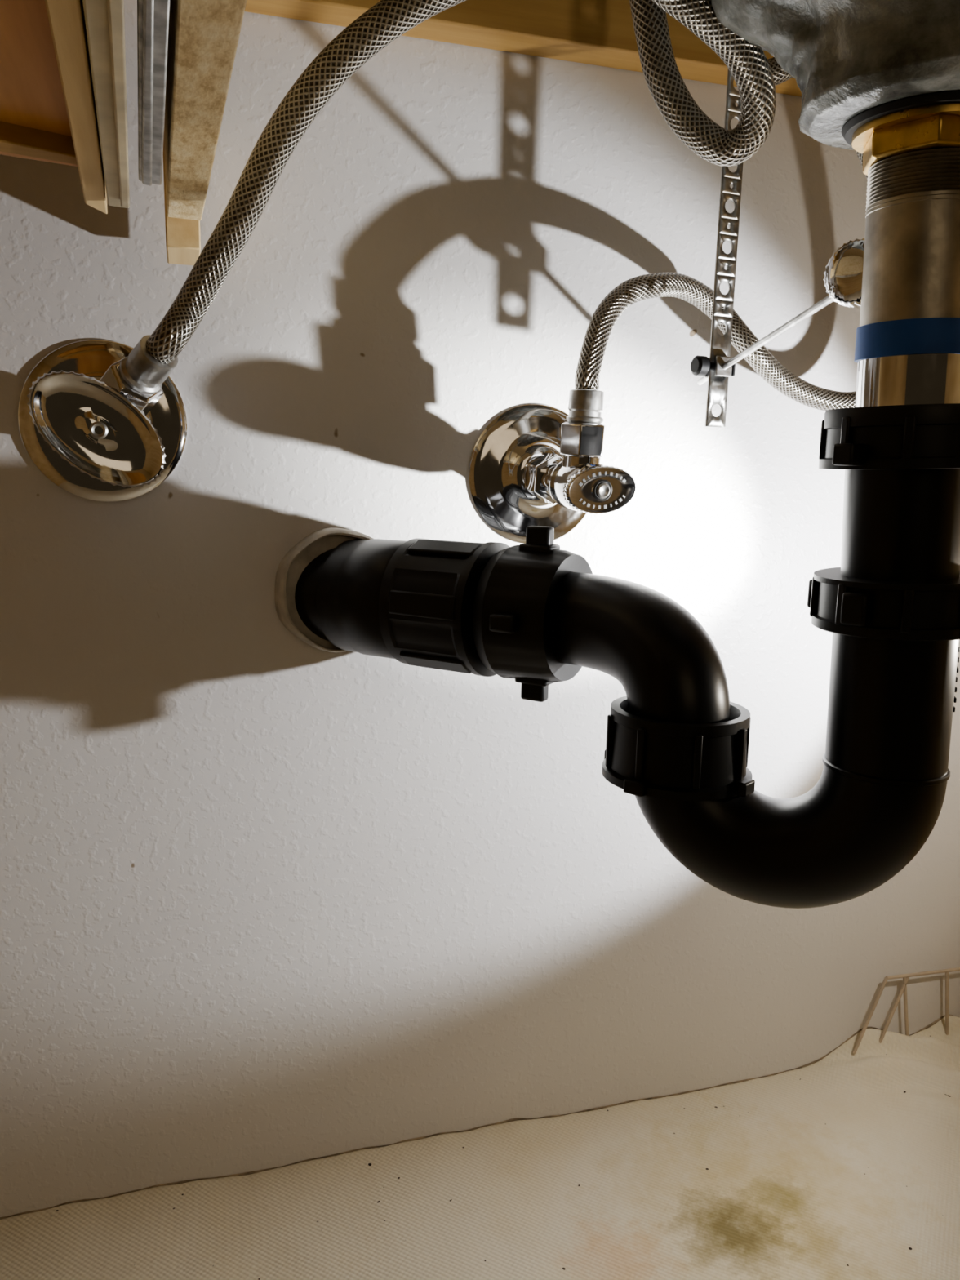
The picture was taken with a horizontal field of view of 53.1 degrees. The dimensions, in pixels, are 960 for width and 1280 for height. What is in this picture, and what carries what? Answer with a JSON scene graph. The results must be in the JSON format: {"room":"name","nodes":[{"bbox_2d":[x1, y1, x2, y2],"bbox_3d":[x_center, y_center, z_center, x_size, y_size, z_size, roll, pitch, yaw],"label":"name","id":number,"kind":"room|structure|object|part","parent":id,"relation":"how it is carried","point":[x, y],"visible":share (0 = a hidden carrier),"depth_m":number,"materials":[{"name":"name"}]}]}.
{"room":"under-sink cabinet","nodes":[
{"label":"under-sink cabinet","id":0,"kind":"room"},
{"bbox_2d":[0,0,959,1217],"bbox_3d":[-0.038,-0.056,0.467,0.920,0.700,0.020,-2,10,-17],"label":"wall","id":1,"kind":"structure","parent":0,"point":[269,898],"depth_m":0.46,"materials":[{"name":"white paint"}]},
{"bbox_2d":[17,334,186,502],"bbox_3d":[-0.150,-0.087,0.378,0.068,0.068,0.071,-2,10,-17],"label":"shutoff valve","id":2,"kind":"object","parent":1,"relation":"attached to","point":[102,420],"visible":1,"depth_m":0.36,"materials":[{"name":"silver metal"}]},
{"bbox_3d":[-0.141,-0.077,0.354,0.047,0.042,0.010,-3,11,-21],"label":"oval handle","id":3,"kind":"part","parent":2,"relation":"part of","materials":[{"name":"silver metal"}]},
{"bbox_2d":[99,358,163,415],"bbox_3d":[-0.134,-0.095,0.367,0.024,0.026,0.019,9,12,36],"label":"outlet","id":4,"kind":"object","parent":2,"relation":"attached to","point":[129,386],"depth_m":0.35,"materials":[{"name":"silver metal"}]},
{"bbox_2d":[146,0,466,363],"bbox_3d":[-0.044,-0.169,0.326,0.152,0.146,0.029,2,10,5],"label":"supply hose","id":5,"kind":"object","parent":2,"relation":"attached to","point":[386,20],"visible":1,"depth_m":0.32,"materials":[{"name":"silver metal"}]},
{"bbox_2d":[0,0,246,265],"bbox_3d":[-0.126,-0.197,0.259,0.112,0.130,0.248,-2,10,-17],"label":"drawer","id":6,"kind":"object","parent":1,"relation":"attached to","point":[63,79],"visible":0.96,"depth_m":0.25,"materials":[{"name":"brown wood"}]},
{"bbox_3d":[-0.148,-0.162,0.261,0.064,0.012,0.162,-2,11,-19],"label":"drawer panel","id":7,"kind":"part","parent":6,"relation":"part of","materials":[{"name":"brown wood"}]},
{"bbox_3d":[-0.108,-0.200,0.254,0.007,0.120,0.202,-2,11,-19],"label":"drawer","id":8,"kind":"part","parent":6,"relation":"part of","materials":[{"name":"brown wood"}]},
{"bbox_3d":[-0.097,-0.152,0.251,0.008,0.030,0.188,-2,11,-19],"label":"ivory slide rail","id":9,"kind":"part","parent":6,"relation":"part of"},
{"bbox_2d":[0,1014,952,1219],"bbox_3d":[-0.041,0.260,0.512,0.880,0.024,0.002,-2,10,-17],"label":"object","id":10,"kind":"structure","parent":1,"relation":"attached to","point":[943,1016],"depth_m":0.52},
{"bbox_2d":[244,0,801,97],"bbox_3d":[-0.008,-0.296,0.411,0.840,0.070,0.019,-2,10,-17],"label":"cleat","id":11,"kind":"object","parent":1,"relation":"attached to","point":[600,33],"visible":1,"depth_m":0.42,"materials":[{"name":"brown wood"}]},
{"bbox_2d":[469,389,636,543],"bbox_3d":[0.037,-0.076,0.438,0.068,0.071,0.070,-2,10,-17],"label":"shutoff valve","id":12,"kind":"object","parent":1,"relation":"attached to","point":[532,464],"visible":1,"depth_m":0.46,"materials":[{"name":"silver metal"}]},
{"bbox_2d":[560,422,606,466],"bbox_3d":[0.045,-0.082,0.425,0.022,0.028,0.019,-2,10,-17],"label":"outlet","id":13,"kind":"object","parent":12,"relation":"attached to","point":[582,444],"depth_m":0.42,"materials":[{"name":"silver metal"}]},
{"bbox_3d":[0.051,-0.064,0.412,0.034,0.021,0.007,-3,11,-21],"label":"oval handle","id":14,"kind":"part","parent":12,"relation":"part of","materials":[{"name":"silver metal"}]},
{"bbox_2d":[574,151,867,411],"bbox_3d":[0.126,-0.182,0.435,0.178,0.149,0.056,-2,10,-17],"label":"supply hose","id":15,"kind":"object","parent":12,"relation":"attached to","point":[686,288],"visible":0.57,"depth_m":0.44,"materials":[{"name":"silver metal"}]},
{"bbox_2d":[767,57,792,85],"bbox_3d":[0.127,-0.270,0.418,0.056,0.053,0.014,0,10,-9],"label":"supply hose","id":16,"kind":"object","parent":15,"relation":"attached to","point":[780,75],"visible":0.05,"depth_m":0.42,"materials":[{"name":"silver metal"}]},
{"bbox_2d":[0,1015,959,1279],"bbox_3d":[0.054,0.318,0.202,0.920,0.024,0.660,-2,10,-17],"label":"floor","id":17,"kind":"structure","parent":0,"point":[844,1165],"depth_m":0.48,"materials":[{"name":"beige fabric"}]},
{"bbox_2d":[852,967,959,1053],"bbox_3d":[0.302,0.235,0.607,0.156,0.066,0.002,-2,10,-17],"label":"wire rack","id":18,"kind":"object","parent":17,"relation":"on","point":[905,977],"visible":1,"depth_m":0.59,"materials":[{"name":"white metal"}]},
{"bbox_3d":[0.238,0.229,0.586,0.020,0.048,0.002,-2,10,-17],"label":"leg","id":19,"kind":"part","parent":18,"relation":"part of","materials":[{"name":"brown wood"}]},
{"bbox_3d":[0.312,0.206,0.605,0.137,0.007,0.002,-2,10,-17],"label":"rail","id":20,"kind":"part","parent":18,"relation":"part of","materials":[{"name":"brown wood"}]},
{"bbox_3d":[0.068,-0.352,0.084,0.920,0.018,0.660,-2,10,-17],"label":"ceiling","id":21,"kind":"structure","parent":0,"visible":0},
{"bbox_2d":[711,0,959,150],"bbox_3d":[0.130,-0.264,0.264,0.343,0.223,0.349,-2,10,-17],"label":"sink basin","id":22,"kind":"object","parent":21,"relation":"attached to","point":[846,59],"visible":0.84,"depth_m":0.27,"materials":[{"name":"grey metal"}]},
{"bbox_2d":[629,0,776,166],"bbox_3d":[0.071,-0.210,0.328,0.066,0.082,0.042,-2,10,-17],"label":"supply hose","id":23,"kind":"object","parent":22,"relation":"attached to","point":[747,63],"visible":1,"depth_m":0.34,"materials":[{"name":"silver metal"}]},
{"bbox_2d":[841,89,959,407],"bbox_3d":[0.134,-0.115,0.296,0.048,0.089,0.048,-2,10,-17],"label":"tailpiece","id":24,"kind":"object","parent":22,"relation":"attached to","point":[907,351],"visible":1,"depth_m":0.28,"materials":[{"name":"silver metal"}]},
{"bbox_2d":[274,403,959,908],"bbox_3d":[0.040,-0.002,0.388,0.297,0.176,0.076,9,12,36],"label":"drain","id":25,"kind":"object","parent":24,"relation":"attached to","point":[535,612],"visible":1,"depth_m":0.34,"materials":[{"name":"black plastic"}]},
{"bbox_3d":[0.137,0.018,0.321,0.040,0.051,0.038,-2,10,-17],"label":"trap inlet leg","id":26,"kind":"part","parent":25,"relation":"part of","materials":[{"name":"black plastic"}]},
{"bbox_2d":[690,69,864,427],"bbox_3d":[0.113,-0.166,0.369,0.019,0.161,0.141,-1,10,-12],"label":"pop-up drain linkage","id":27,"kind":"object","parent":24,"relation":"attached to","point":[843,273],"visible":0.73,"depth_m":0.41,"materials":[{"name":"metal"}]},
{"bbox_3d":[0.113,-0.119,0.384,0.003,0.024,0.127,0,10,-10],"label":"pivot rod","id":28,"kind":"part","parent":27,"relation":"part of","materials":[{"name":"metal"}]},
{"bbox_2d":[851,102,959,153],"bbox_3d":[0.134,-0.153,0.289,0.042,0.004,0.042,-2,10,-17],"label":"nut","id":29,"kind":"object","parent":24,"relation":"in","point":[886,127],"depth_m":0.28,"materials":[{"name":"gold metal"}]}
]}

